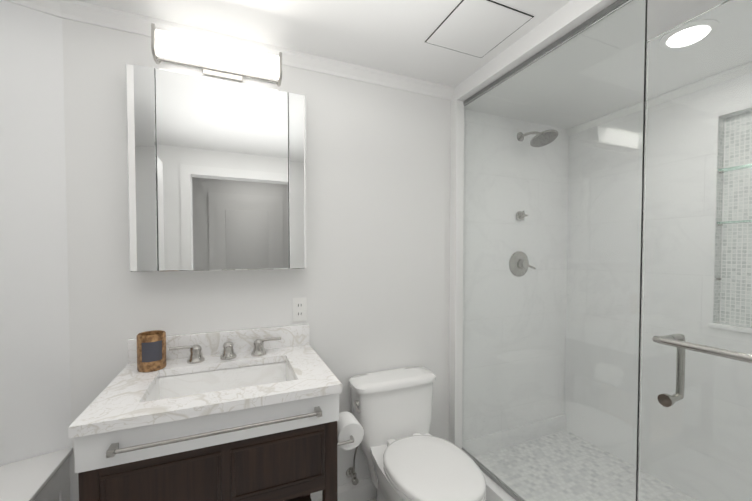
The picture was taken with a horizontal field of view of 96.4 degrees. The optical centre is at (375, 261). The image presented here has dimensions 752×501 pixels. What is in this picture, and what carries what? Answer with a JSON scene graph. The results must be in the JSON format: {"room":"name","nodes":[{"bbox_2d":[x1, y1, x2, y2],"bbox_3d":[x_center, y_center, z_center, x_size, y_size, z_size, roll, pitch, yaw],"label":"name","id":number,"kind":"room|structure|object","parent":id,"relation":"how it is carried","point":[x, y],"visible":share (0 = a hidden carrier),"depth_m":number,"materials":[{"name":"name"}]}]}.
{"room":"bathroom","nodes":[
{"label":"bathroom","id":0,"kind":"room"},
{"bbox_2d":[0,0,645,500],"bbox_3d":[0.405,0.083,0.134,3.900,2.500,3.740,-1,2,-23],"label":"wall","id":1,"kind":"structure","parent":0,"point":[80,304],"depth_m":1.40,"materials":[{"name":"white paint"}]},
{"bbox_2d":[151,23,281,86],"bbox_3d":[-0.660,-0.854,1.438,0.487,0.124,0.143,-1,2,-23],"label":"sconce","id":2,"kind":"object","parent":1,"relation":"attached to","point":[223,61],"visible":1,"depth_m":1.39,"materials":[{"name":"white glass"}]},
{"bbox_2d":[126,64,306,271],"bbox_3d":[-0.657,-0.360,1.468,0.685,0.795,0.114,-1,2,-23],"label":"upper cabinet","id":3,"kind":"object","parent":1,"relation":"attached to","point":[216,168],"visible":1,"depth_m":1.40,"materials":[{"name":"metal"}]},
{"bbox_2d":[5,0,454,99],"bbox_3d":[-0.706,-0.959,1.361,2.590,0.058,0.247,-1,2,-23],"label":"crown molding","id":4,"kind":"structure","parent":1,"relation":"attached to","point":[93,14],"depth_m":1.49,"materials":[{"name":"white paint"}]},
{"bbox_2d":[292,298,306,321],"bbox_3d":[-0.376,0.239,1.659,0.070,0.115,0.008,-1,2,-23],"label":"electrical outlet plate","id":5,"kind":"object","parent":1,"relation":"attached to","point":[299,309],"visible":1,"depth_m":1.66,"materials":[{"name":"white plastic"}]},
{"bbox_2d":[310,477,375,500],"bbox_3d":[-0.378,1.238,1.681,1.780,0.112,0.016,-1,2,-23],"label":"baseboard","id":6,"kind":"structure","parent":1,"relation":"attached to","point":[363,489],"depth_m":1.79,"materials":[{"name":"white paint"}]},
{"bbox_2d":[449,100,463,448],"bbox_3d":[0.474,0.106,1.988,0.052,2.060,0.060,-1,2,-23],"label":"trim","id":7,"kind":"structure","parent":1,"relation":"attached to","point":[456,259],"depth_m":1.97,"materials":[{"name":"white paint"}]},
{"bbox_2d":[480,469,515,500],"bbox_3d":[0.806,1.229,1.288,0.105,0.150,1.700,-1,2,-23],"label":"sill","id":8,"kind":"structure","parent":1,"relation":"attached to","point":[495,491],"depth_m":1.69,"materials":[{"name":"stone"}]},
{"bbox_2d":[462,0,751,500],"bbox_3d":[0.822,0.124,1.267,0.138,2.058,1.659,-1,2,-23],"label":"shower enclosure","id":9,"kind":"structure","parent":8,"relation":"on","point":[562,229],"depth_m":1.19,"materials":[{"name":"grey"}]},
{"bbox_2d":[78,0,726,103],"bbox_3d":[0.405,-1.022,0.106,3.900,0.290,3.740,-1,2,-23],"label":"ceiling","id":10,"kind":"structure","parent":0,"point":[391,36],"depth_m":1.40,"materials":[{"name":"white paint"}]},
{"bbox_2d":[425,0,533,57],"bbox_3d":[0.428,-0.988,1.439,0.321,0.004,0.315,-1,2,-23],"label":"ceiling access panel","id":11,"kind":"object","parent":10,"relation":"attached to","point":[479,28],"visible":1,"depth_m":1.41,"materials":[{"name":"white paint"}]},
{"bbox_3d":[0.405,1.363,0.167,3.900,0.060,3.740,-1,2,-23],"label":"floor","id":12,"kind":"structure","parent":0,"visible":0},
{"bbox_2d":[0,447,72,500],"bbox_3d":[-1.264,0.979,0.456,0.812,0.690,1.562,-1,2,-23],"label":"ledge","id":13,"kind":"object","parent":12,"relation":"on","point":[44,477],"visible":1,"depth_m":1.18,"materials":[{"name":"white paint"}]},
{"bbox_2d":[68,324,363,500],"bbox_3d":[-0.506,0.813,1.310,0.877,0.980,0.575,-1,2,-23],"label":"bathroom vanity","id":14,"kind":"object","parent":12,"relation":"on","point":[253,414],"visible":1,"depth_m":1.10,"materials":[{"name":"white stone"}]},
{"bbox_2d":[137,330,165,371],"bbox_3d":[-0.882,0.352,1.323,0.096,0.140,0.097,-1,2,-23],"label":"picture frame","id":15,"kind":"object","parent":14,"relation":"on","point":[151,351],"visible":1,"depth_m":1.29,"materials":[{"name":"wood"}]},
{"bbox_2d":[346,367,485,500],"bbox_3d":[0.184,0.951,1.531,0.470,0.692,0.716,-1,2,-23],"label":"toilet","id":16,"kind":"object","parent":12,"relation":"on","point":[408,457],"visible":0.96,"depth_m":1.61,"materials":[{"name":"white ceramic"}]}
]}

